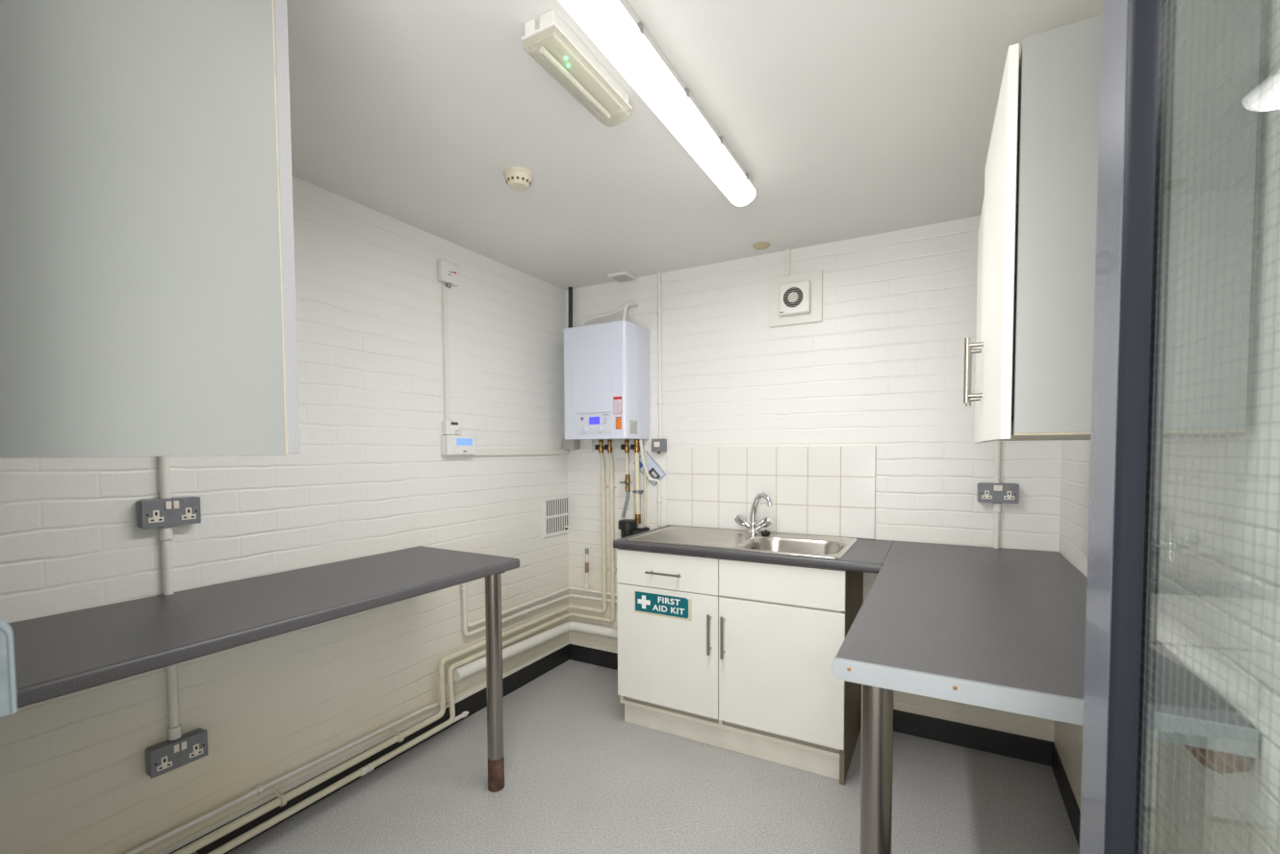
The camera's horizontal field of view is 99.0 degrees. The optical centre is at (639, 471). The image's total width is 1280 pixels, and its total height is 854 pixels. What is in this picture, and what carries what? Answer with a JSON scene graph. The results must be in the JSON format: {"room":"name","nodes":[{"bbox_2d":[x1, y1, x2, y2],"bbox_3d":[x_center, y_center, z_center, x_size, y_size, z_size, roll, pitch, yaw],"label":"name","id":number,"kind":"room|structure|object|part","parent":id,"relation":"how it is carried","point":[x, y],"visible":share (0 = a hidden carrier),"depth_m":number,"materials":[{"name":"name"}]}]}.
{"room":"staff kitchen","nodes":[
{"label":"staff kitchen","id":0,"kind":"room"},
{"bbox_2d":[0,175,568,853],"bbox_3d":[-1.165,0.083,2.322,0.120,2.342,2.940,1,3,29],"label":"wall","id":1,"kind":"structure","parent":0,"point":[370,475],"depth_m":2.09,"materials":[{"name":"paint"}]},
{"bbox_2d":[157,456,170,498],"bbox_3d":[-1.446,-0.490,1.641,0.024,1.141,0.025,1,3,29],"label":"conduit","id":2,"kind":"object","parent":1,"relation":"attached to","point":[164,461],"visible":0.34,"depth_m":1.65,"materials":[{"name":"white plastic"}]},
{"bbox_2d":[158,525,173,594],"bbox_3d":[-1.443,0.269,1.669,0.033,0.210,0.033,1,3,29],"label":"conduit","id":3,"kind":"object","parent":1,"relation":"attached to","point":[166,533],"visible":0.93,"depth_m":1.66,"materials":[{"name":"white plastic"}]},
{"bbox_2d":[136,496,201,528],"bbox_3d":[-1.433,0.122,1.666,0.046,0.084,0.146,1,3,29],"label":"double socket","id":4,"kind":"object","parent":1,"relation":"attached to","point":[180,510],"visible":1,"depth_m":1.65,"materials":[{"name":"grey plastic"}]},
{"bbox_2d":[165,501,171,509],"bbox_3d":[-1.419,0.101,1.646,0.004,0.024,0.014,1,3,29],"label":"rocker switch","id":5,"kind":"object","parent":4,"relation":"attached to","point":[167,503],"depth_m":1.64,"materials":[{"name":"beige plastic"}]},
{"bbox_2d":[173,500,179,508],"bbox_3d":[-1.410,0.100,1.663,0.004,0.024,0.014,1,3,29],"label":"rocker switch","id":6,"kind":"object","parent":4,"relation":"attached to","point":[175,502],"depth_m":1.66,"materials":[{"name":"beige plastic"}]},
{"bbox_2d":[164,663,181,740],"bbox_3d":[-1.440,0.619,1.685,0.033,0.413,0.033,1,3,29],"label":"conduit","id":7,"kind":"object","parent":1,"relation":"attached to","point":[174,730],"visible":0.69,"depth_m":1.68,"materials":[{"name":"white plastic"}]},
{"bbox_2d":[145,727,207,778],"bbox_3d":[-1.431,0.867,1.692,0.046,0.084,0.146,1,3,29],"label":"double socket","id":8,"kind":"object","parent":1,"relation":"attached to","point":[162,757],"visible":0.99,"depth_m":1.67,"materials":[{"name":"grey plastic"}]},
{"bbox_2d":[173,742,179,752],"bbox_3d":[-1.417,0.845,1.672,0.004,0.024,0.014,1,3,29],"label":"rocker switch","id":9,"kind":"object","parent":8,"relation":"attached to","point":[176,746],"depth_m":1.67,"materials":[{"name":"beige plastic"}]},
{"bbox_2d":[180,740,186,749],"bbox_3d":[-1.408,0.845,1.689,0.004,0.024,0.014,1,3,29],"label":"rocker switch","id":10,"kind":"object","parent":8,"relation":"attached to","point":[183,742],"depth_m":1.69,"materials":[{"name":"beige plastic"}]},
{"bbox_2d":[124,698,448,853],"bbox_3d":[-1.326,1.117,1.904,0.033,0.051,1.716,1,3,29],"label":"pipe","id":11,"kind":"object","parent":1,"relation":"attached to","point":[260,788],"visible":0.96,"depth_m":1.92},
{"bbox_2d":[154,640,569,853],"bbox_3d":[-1.105,1.141,2.327,0.012,0.018,2.688,1,3,29],"label":"trim","id":12,"kind":"structure","parent":1,"relation":"attached to","point":[204,831],"depth_m":2.10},
{"bbox_2d":[168,643,569,853],"bbox_3d":[-1.103,1.202,2.335,0.009,0.104,2.700,1,3,29],"label":"baseboard","id":13,"kind":"structure","parent":1,"relation":"attached to","point":[477,701],"depth_m":2.46,"materials":[{"name":"black plastic"}]},
{"bbox_2d":[171,452,608,853],"bbox_3d":[-1.054,0.543,2.298,0.287,1.236,2.702,1,3,34],"label":"pipe","id":14,"kind":"object","parent":1,"relation":"attached to","point":[281,800],"visible":1,"depth_m":2.38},
{"bbox_2d":[192,452,616,853],"bbox_3d":[-0.938,0.571,2.223,0.370,1.286,2.690,1,3,29],"label":"pipe","id":15,"kind":"object","parent":1,"relation":"attached to","point":[362,771],"visible":0.99,"depth_m":2.55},
{"bbox_2d":[441,285,450,419],"bbox_3d":[-0.922,-0.562,2.602,0.016,0.629,0.026,1,3,29],"label":"cable trunking","id":16,"kind":"object","parent":1,"relation":"attached to","point":[445,296],"visible":0.89,"depth_m":2.60,"materials":[{"name":"white plastic"}]},
{"bbox_2d":[437,258,459,287],"bbox_3d":[-0.909,-0.934,2.598,0.032,0.115,0.107,1,3,29],"label":"receiver","id":17,"kind":"object","parent":1,"relation":"attached to","point":[448,272],"visible":1,"depth_m":2.58,"materials":[{"name":"white plastic"}]},
{"bbox_2d":[442,419,460,435],"bbox_3d":[-0.900,-0.212,2.625,0.042,0.070,0.088,1,3,29],"label":"thermostat","id":18,"kind":"object","parent":1,"relation":"attached to","point":[449,426],"visible":1,"depth_m":2.61,"materials":[{"name":"white plastic"}]},
{"bbox_2d":[440,435,476,455],"bbox_3d":[-0.879,-0.129,2.660,0.049,0.096,0.184,1,3,29],"label":"controller","id":19,"kind":"object","parent":1,"relation":"attached to","point":[450,445],"visible":1,"depth_m":2.63,"materials":[{"name":"white plastic"}]},
{"bbox_2d":[475,448,568,455],"bbox_3d":[-0.650,-0.113,3.106,0.018,0.033,0.813,1,3,29],"label":"cable trunking","id":20,"kind":"object","parent":1,"relation":"attached to","point":[479,451],"visible":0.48,"depth_m":3.04,"materials":[{"name":"white plastic"}]},
{"bbox_2d":[453,620,617,681],"bbox_3d":[-0.380,0.975,2.891,0.679,0.080,0.959,1,3,29],"label":"pipe","id":21,"kind":"object","parent":1,"relation":"attached to","point":[460,673],"visible":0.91,"depth_m":3.12,"materials":[{"name":"white metal"}]},
{"bbox_2d":[460,582,617,636],"bbox_3d":[-0.374,0.608,2.923,0.711,0.410,0.884,1,3,29],"label":"pipe","id":22,"kind":"object","parent":1,"relation":"attached to","point":[464,588],"visible":0.77,"depth_m":3.00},
{"bbox_2d":[467,586,616,627],"bbox_3d":[-0.362,0.754,2.943,0.705,0.030,0.849,1,3,29],"label":"pipe","id":23,"kind":"object","parent":1,"relation":"attached to","point":[556,592],"visible":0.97,"depth_m":3.21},
{"bbox_2d":[584,547,588,588],"bbox_3d":[-0.332,0.599,3.392,0.032,0.253,0.032,1,3,29],"label":"pipe","id":24,"kind":"object","parent":23,"relation":"attached to","point":[586,584],"visible":1,"depth_m":3.38,"materials":[{"name":"metal"}]},
{"bbox_2d":[542,494,568,537],"bbox_3d":[-0.515,0.269,3.363,0.018,0.240,0.240,1,3,29],"label":"air vent","id":25,"kind":"object","parent":1,"relation":"in","point":[555,507],"visible":1,"depth_m":3.35,"materials":[{"name":"white plastic"}]},
{"bbox_2d":[227,659,1079,853],"bbox_3d":[-0.298,1.334,1.210,2.510,0.080,3.900,1,3,29],"label":"floor","id":26,"kind":"structure","parent":0,"point":[580,778],"depth_m":2.10,"materials":[{"name":"grey plastic"}]},
{"bbox_2d":[7,545,519,792],"bbox_3d":[-1.115,0.826,1.684,0.600,0.907,1.567,1,3,29],"label":"countertop","id":27,"kind":"structure","parent":26,"relation":"on","point":[59,654],"depth_m":1.52,"materials":[{"name":"grey laminate"}]},
{"bbox_3d":[-0.575,0.817,2.162,0.062,0.857,0.062,1,3,29],"label":"leg","id":28,"kind":"part","parent":27,"relation":"part of","materials":[{"name":"metal"}]},
{"bbox_2d":[616,548,863,785],"bbox_3d":[0.472,0.799,2.625,1.039,0.868,0.600,1,3,29],"label":"base cabinet","id":29,"kind":"object","parent":26,"relation":"on","point":[751,672],"visible":0.94,"depth_m":2.35,"materials":[{"name":"white wood"}]},
{"bbox_3d":[0.109,0.464,2.492,0.176,0.010,0.038,1,3,29],"label":"handle","id":30,"kind":"part","parent":29,"relation":"part of","materials":[{"name":"silver metal"}]},
{"bbox_2d":[634,590,691,620],"bbox_3d":[0.101,0.617,2.522,0.296,0.101,0.003,1,3,29],"label":"sign","id":31,"kind":"object","parent":29,"relation":"attached to","point":[671,606],"visible":1,"depth_m":2.52,"materials":[{"name":"teal plastic"}]},
{"bbox_3d":[0.119,0.456,2.517,0.515,0.162,0.018,1,3,29],"label":"drawer","id":32,"kind":"part","parent":29,"relation":"part of","materials":[{"name":"white laminate"}]},
{"bbox_3d":[0.121,0.814,2.531,0.515,0.546,0.018,1,3,29],"label":"door","id":33,"kind":"part","parent":29,"relation":"part of","materials":[{"name":"white laminate"}]},
{"bbox_3d":[0.303,0.710,2.395,0.013,0.177,0.039,1,3,29],"label":"handle","id":34,"kind":"part","parent":29,"relation":"part of","materials":[{"name":"silver metal"}]},
{"bbox_3d":[0.358,0.713,2.364,0.013,0.182,0.039,1,3,29],"label":"handle","id":35,"kind":"part","parent":29,"relation":"part of","materials":[{"name":"silver metal"}]},
{"bbox_2d":[613,525,894,573],"bbox_3d":[0.531,0.345,2.593,1.180,0.038,0.600,1,3,29],"label":"countertop","id":36,"kind":"structure","parent":29,"relation":"on","point":[868,555],"depth_m":2.31,"materials":[{"name":"grey laminate"}]},
{"bbox_2d":[626,525,857,569],"bbox_3d":[0.483,0.399,2.615,0.978,0.162,0.527,1,3,29],"label":"sink","id":37,"kind":"object","parent":36,"relation":"in","point":[832,547],"visible":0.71,"depth_m":2.62,"materials":[{"name":"silver metal"}]},
{"bbox_2d":[760,529,770,536],"bbox_3d":[0.625,0.301,2.719,0.048,0.029,0.048,1,3,29],"label":"plug","id":38,"kind":"object","parent":37,"relation":"on","point":[765,532],"visible":1,"depth_m":2.70,"materials":[{"name":"black rubber"}]},
{"bbox_2d":[734,491,772,534],"bbox_3d":[0.585,0.207,2.767,0.082,0.216,0.225,-3,3,-45],"label":"mixer tap","id":39,"kind":"object","parent":36,"relation":"on","point":[752,525],"visible":1,"depth_m":2.76,"materials":[{"name":"silver metal"}]},
{"bbox_3d":[0.603,0.179,2.728,0.037,0.157,0.149,-2,3,-31],"label":"spout","id":40,"kind":"part","parent":39,"relation":"part of","materials":[{"name":"silver metal"}]},
{"bbox_3d":[0.578,0.823,2.279,0.520,0.544,0.018,1,3,29],"label":"door","id":41,"kind":"part","parent":29,"relation":"part of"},
{"bbox_3d":[0.576,0.462,2.265,0.520,0.159,0.018,1,3,29],"label":"drawer","id":42,"kind":"part","parent":29,"relation":"part of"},
{"bbox_3d":[0.933,0.806,2.404,0.018,0.868,0.541,1,3,29],"label":"panel","id":43,"kind":"part","parent":29,"relation":"part of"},
{"bbox_2d":[832,540,1258,853],"bbox_3d":[1.067,0.811,1.715,0.618,0.910,1.653,1,3,29],"label":"countertop","id":44,"kind":"structure","parent":26,"relation":"on","point":[1002,628],"depth_m":1.16,"materials":[{"name":"grey laminate"}]},
{"bbox_3d":[0.505,0.850,1.174,0.062,0.858,0.062,1,3,29],"label":"leg","id":45,"kind":"part","parent":44,"relation":"part of","materials":[{"name":"metal"}]},
{"bbox_3d":[0.668,0.409,0.981,0.616,0.042,0.010,1,3,29],"label":"trim","id":46,"kind":"part","parent":44,"relation":"part of","materials":[{"name":"metal"}]},
{"bbox_2d":[286,0,1102,289],"bbox_3d":[-0.021,-1.118,1.638,2.750,0.100,2.940,1,3,29],"label":"ceiling","id":47,"kind":"structure","parent":0,"point":[847,119],"depth_m":1.68,"materials":[{"name":"paint"}]},
{"bbox_2d":[503,166,533,191],"bbox_3d":[-0.441,-1.055,1.984,0.104,0.049,0.104,1,3,29],"label":"smoke detector","id":48,"kind":"object","parent":47,"relation":"attached to","point":[517,178],"visible":1,"depth_m":1.95,"materials":[{"name":"beige plastic"}]},
{"bbox_2d":[521,9,631,127],"bbox_3d":[-0.151,-1.019,1.414,0.097,0.078,0.355,1,3,29],"label":"emergency light","id":49,"kind":"object","parent":47,"relation":"attached to","point":[551,39],"visible":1,"depth_m":1.36,"materials":[{"name":"white plastic"}]},
{"bbox_2d":[536,60,608,127],"bbox_3d":[-0.150,-0.999,1.415,0.095,0.039,0.347,1,3,29],"label":"diffuser","id":50,"kind":"object","parent":49,"relation":"attached to","point":[583,77],"depth_m":1.42,"materials":[{"name":"white plastic"}]},
{"bbox_2d":[607,270,637,281],"bbox_3d":[-0.102,-1.117,3.142,0.125,0.020,0.123,1,3,29],"label":"ceiling vent","id":51,"kind":"object","parent":47,"relation":"in","point":[622,276],"visible":1,"depth_m":3.12,"materials":[{"name":"white plastic"}]},
{"bbox_3d":[-0.102,-1.109,3.142,0.091,0.004,0.092,1,3,29],"label":"panel","id":52,"kind":"part","parent":51,"relation":"part of","materials":[{"name":"grey plastic"}]},
{"bbox_2d":[558,0,756,205],"bbox_3d":[0.095,-1.018,1.524,0.106,0.092,1.245,1,3,29],"label":"light","id":53,"kind":"object","parent":47,"relation":"attached to","point":[614,27],"visible":1,"depth_m":1.40,"materials":[{"name":"white plastic"}]},
{"bbox_2d":[753,241,769,250],"bbox_3d":[0.597,-1.106,2.686,0.080,0.015,0.080,1,3,29],"label":"cover plate","id":54,"kind":"object","parent":47,"relation":"attached to","point":[760,245],"visible":1,"depth_m":2.67,"materials":[{"name":"beige plastic"}]},
{"bbox_2d":[565,215,1061,742],"bbox_3d":[0.667,0.049,2.920,2.510,2.342,0.120,1,3,29],"label":"wall","id":55,"kind":"structure","parent":0,"point":[883,368],"depth_m":2.63,"materials":[{"name":"paint"}]},
{"bbox_2d":[568,286,572,328],"bbox_3d":[-0.423,-0.935,3.388,0.033,0.402,0.055,1,3,29],"label":"conduit","id":56,"kind":"object","parent":55,"relation":"attached to","point":[570,288],"visible":0.46,"depth_m":3.36,"materials":[{"name":"grey plastic"}]},
{"bbox_2d":[563,438,580,449],"bbox_3d":[-0.428,-0.170,3.410,0.088,0.063,0.063,1,3,29],"label":"junction box","id":57,"kind":"object","parent":55,"relation":"attached to","point":[567,444],"visible":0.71,"depth_m":3.38,"materials":[{"name":"grey plastic"}]},
{"bbox_3d":[-0.442,-0.169,3.384,0.084,0.059,0.004,1,3,29],"label":"lid","id":58,"kind":"part","parent":57,"relation":"part of","materials":[{"name":"grey plastic"}]},
{"bbox_2d":[578,439,593,451],"bbox_3d":[-0.332,-0.163,3.382,0.103,0.080,0.019,1,3,29],"label":"cable trunking","id":59,"kind":"object","parent":55,"relation":"attached to","point":[591,448],"visible":0.8,"depth_m":3.36,"materials":[{"name":"white plastic"}]},
{"bbox_2d":[569,640,617,653],"bbox_3d":[-0.137,1.099,3.333,0.708,0.012,0.012,1,3,29],"label":"trim","id":60,"kind":"structure","parent":55,"relation":"attached to","point":[571,642],"depth_m":3.41,"materials":[{"name":"grey plastic"}]},
{"bbox_2d":[563,302,648,453],"bbox_3d":[-0.197,-0.541,3.136,0.419,0.868,0.291,1,3,29],"label":"boiler","id":61,"kind":"object","parent":55,"relation":"attached to","point":[606,365],"visible":1,"depth_m":3.03,"materials":[{"name":"white metal"}]},
{"bbox_3d":[-0.308,-0.236,3.051,0.036,0.036,0.012,1,3,29],"label":"knob","id":62,"kind":"part","parent":61,"relation":"part of","materials":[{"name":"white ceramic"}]},
{"bbox_3d":[-0.256,-0.270,3.027,0.218,0.120,0.007,1,3,29],"label":"control panel","id":63,"kind":"part","parent":61,"relation":"part of","materials":[{"name":"white plastic"}]},
{"bbox_3d":[-0.217,-0.235,3.001,0.036,0.036,0.012,1,3,29],"label":"knob","id":64,"kind":"part","parent":61,"relation":"part of","materials":[{"name":"white plastic"}]},
{"bbox_2d":[619,453,631,517],"bbox_3d":[-0.079,0.080,3.178,0.075,0.382,0.044,1,3,29],"label":"loop","id":65,"kind":"object","parent":61,"relation":"attached to","point":[627,481],"visible":1,"depth_m":3.17,"materials":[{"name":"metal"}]},
{"bbox_3d":[-0.036,-0.245,3.004,0.001,0.075,0.081,1,3,29],"label":"rating plate","id":66,"kind":"part","parent":61,"relation":"part of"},
{"bbox_2d":[617,518,649,537],"bbox_3d":[-0.034,0.433,3.146,0.152,0.311,0.176,-2,3,-36],"label":"trap","id":67,"kind":"object","parent":55,"relation":"attached to","point":[627,526],"visible":0.49,"depth_m":3.11,"materials":[{"name":"black plastic"}]},
{"bbox_2d":[632,526,649,535],"bbox_3d":[0.006,0.348,3.128,0.096,0.065,0.067,1,2,21],"label":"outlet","id":68,"kind":"object","parent":67,"relation":"attached to","point":[635,529],"depth_m":3.11,"materials":[{"name":"black plastic"}]},
{"bbox_2d":[633,470,635,518],"bbox_3d":[-0.031,0.152,3.216,0.020,0.320,0.016,1,3,29],"label":"copper tail","id":69,"kind":"object","parent":55,"relation":"attached to","point":[633,471],"visible":0.47,"depth_m":3.21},
{"bbox_2d":[632,452,643,523],"bbox_3d":[0.002,0.093,3.170,0.066,0.408,0.089,1,3,29],"label":"pipe","id":70,"kind":"object","parent":55,"relation":"attached to","point":[637,491],"visible":0.96,"depth_m":3.14,"materials":[{"name":"metal"}]},
{"bbox_2d":[643,449,646,525],"bbox_3d":[0.031,0.093,3.179,0.018,0.440,0.016,1,3,29],"label":"copper tail","id":71,"kind":"object","parent":55,"relation":"attached to","point":[645,450],"visible":1,"depth_m":3.17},
{"bbox_2d":[639,438,661,525],"bbox_3d":[0.056,0.060,3.143,0.131,0.499,0.049,-1,2,-12],"label":"conduit","id":72,"kind":"object","parent":55,"relation":"attached to","point":[640,440],"visible":0.98,"depth_m":3.14,"materials":[{"name":"white plastic"}]},
{"bbox_2d":[639,453,664,484],"bbox_3d":[0.053,-0.021,3.181,0.220,0.212,0.007,1,3,29],"label":"tag","id":73,"kind":"object","parent":55,"relation":"attached to","point":[654,472],"visible":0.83,"depth_m":3.17,"materials":[{"name":"white paper"}]},
{"bbox_2d":[648,467,660,479],"bbox_3d":[0.082,0.014,3.164,0.082,0.080,0.001,1,3,29],"label":"photo","id":74,"kind":"object","parent":73,"relation":"attached to","point":[654,473],"depth_m":3.16,"materials":[{"name":"grey paper"}]},
{"bbox_2d":[651,438,666,453],"bbox_3d":[0.110,-0.146,3.127,0.084,0.085,0.040,1,3,29],"label":"switch","id":75,"kind":"object","parent":55,"relation":"attached to","point":[657,445],"visible":1,"depth_m":3.11,"materials":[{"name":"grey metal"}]},
{"bbox_2d":[657,272,663,438],"bbox_3d":[0.113,-0.658,3.113,0.030,0.939,0.028,1,3,29],"label":"conduit","id":76,"kind":"object","parent":55,"relation":"attached to","point":[659,308],"visible":1,"depth_m":3.11,"materials":[{"name":"white plastic"}]},
{"bbox_2d":[666,445,875,538],"bbox_3d":[0.637,0.092,2.864,1.101,0.443,0.008,1,3,29],"label":"tile backsplash","id":77,"kind":"structure","parent":55,"relation":"attached to","point":[826,491],"depth_m":2.81,"materials":[{"name":"tile"}]},
{"bbox_2d":[784,249,790,275],"bbox_3d":[0.742,-1.052,2.753,0.026,0.128,0.016,1,3,29],"label":"cable trunking","id":78,"kind":"object","parent":55,"relation":"attached to","point":[786,251],"visible":1,"depth_m":2.75,"materials":[{"name":"white plastic"}]},
{"bbox_2d":[768,269,822,327],"bbox_3d":[0.770,-0.863,2.724,0.260,0.247,0.054,1,3,29],"label":"fan","id":79,"kind":"object","parent":55,"relation":"attached to","point":[797,298],"visible":1,"depth_m":2.71,"materials":[{"name":"white plastic"}]},
{"bbox_2d":[569,643,1053,766],"bbox_3d":[0.646,1.170,2.905,2.501,0.104,0.009,1,3,29],"label":"baseboard","id":80,"kind":"structure","parent":55,"relation":"attached to","point":[1017,746],"depth_m":2.46,"materials":[{"name":"black plastic"}]},
{"bbox_2d":[992,502,1001,548],"bbox_3d":[1.539,0.230,2.360,0.032,0.199,0.032,1,3,29],"label":"conduit","id":81,"kind":"object","parent":55,"relation":"attached to","point":[997,506],"visible":0.93,"depth_m":2.35,"materials":[{"name":"white plastic"}]},
{"bbox_2d":[993,440,1000,483],"bbox_3d":[1.533,-0.356,2.338,0.023,0.811,0.024,1,3,29],"label":"conduit","id":82,"kind":"object","parent":55,"relation":"attached to","point":[997,444],"visible":0.34,"depth_m":2.34,"materials":[{"name":"white plastic"}]},
{"bbox_2d":[976,482,1018,503],"bbox_3d":[1.534,0.090,2.347,0.146,0.084,0.045,1,3,29],"label":"double socket","id":83,"kind":"object","parent":55,"relation":"attached to","point":[987,492],"visible":1,"depth_m":2.33,"materials":[{"name":"grey plastic"}]},
{"bbox_2d":[993,485,1002,490],"bbox_3d":[1.524,0.069,2.328,0.032,0.024,0.002,1,3,29],"label":"rocker switch","id":84,"kind":"object","parent":83,"relation":"attached to","point":[995,487],"depth_m":2.33,"materials":[{"name":"beige plastic"}]},
{"bbox_2d":[1053,0,1279,853],"bbox_3d":[1.137,0.121,1.051,0.120,2.342,2.940,1,3,29],"label":"wall","id":85,"kind":"structure","parent":0,"point":[1075,461],"depth_m":0.92,"materials":[{"name":"paint"}]},
{"bbox_2d":[1050,742,1080,847],"bbox_3d":[1.084,1.238,1.122,0.009,0.104,2.691,1,3,29],"label":"baseboard","id":86,"kind":"structure","parent":85,"relation":"attached to","point":[1071,806],"depth_m":2.02,"materials":[{"name":"black plastic"}]},
{"bbox_2d":[963,0,1261,443],"bbox_3d":[1.024,-0.434,1.364,0.371,0.714,0.980,1,3,29],"label":"upper cabinet","id":87,"kind":"object","parent":85,"relation":"attached to","point":[1036,268],"visible":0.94,"depth_m":0.95,"materials":[{"name":"white wood"}]},
{"bbox_3d":[0.914,-0.264,1.495,0.041,0.166,0.014,1,3,29],"label":"handle","id":88,"kind":"part","parent":87,"relation":"part of","materials":[{"name":"silver metal"}]},
{"bbox_3d":[0.854,-0.260,1.402,0.041,0.166,0.014,1,3,29],"label":"handle","id":89,"kind":"part","parent":87,"relation":"part of","materials":[{"name":"silver metal"}]},
{"bbox_3d":[1.031,-0.442,1.642,0.016,0.709,0.487,1,3,29],"label":"door","id":90,"kind":"part","parent":87,"relation":"part of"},
{"bbox_3d":[0.788,-0.424,1.212,0.016,0.709,0.487,1,3,28],"label":"door","id":91,"kind":"part","parent":87,"relation":"part of","materials":[{"name":"white laminate"}]},
{"bbox_3d":[-0.696,0.154,0.453,2.510,2.342,0.120,1,3,29],"label":"wall","id":92,"kind":"structure","parent":0,"visible":0},
{"bbox_2d":[0,619,17,716],"bbox_3d":[-0.558,0.162,0.463,0.053,0.084,0.028,1,3,29],"label":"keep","id":93,"kind":"object","parent":92,"relation":"attached to","point":[8,691],"visible":1,"depth_m":0.46,"materials":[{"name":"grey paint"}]},
{"bbox_2d":[0,0,300,458],"bbox_3d":[-1.054,-0.405,0.937,1.000,0.756,0.414,1,3,29],"label":"upper cabinet","id":94,"kind":"object","parent":92,"relation":"attached to","point":[147,277],"visible":1,"depth_m":0.69,"materials":[{"name":"grey"}]},
{"bbox_3d":[-0.757,-0.406,0.955,0.498,0.750,0.019,1,3,29],"label":"door","id":95,"kind":"part","parent":94,"relation":"part of","materials":[{"name":"grey"}]},
{"bbox_2d":[1079,0,1279,853],"bbox_3d":[0.411,0.301,0.297,0.051,2.032,0.814,1,2,22],"label":"door","id":96,"kind":"structure","parent":92,"relation":"in","point":[1139,53],"depth_m":0.58,"materials":[{"name":"clear glass"}]}
]}

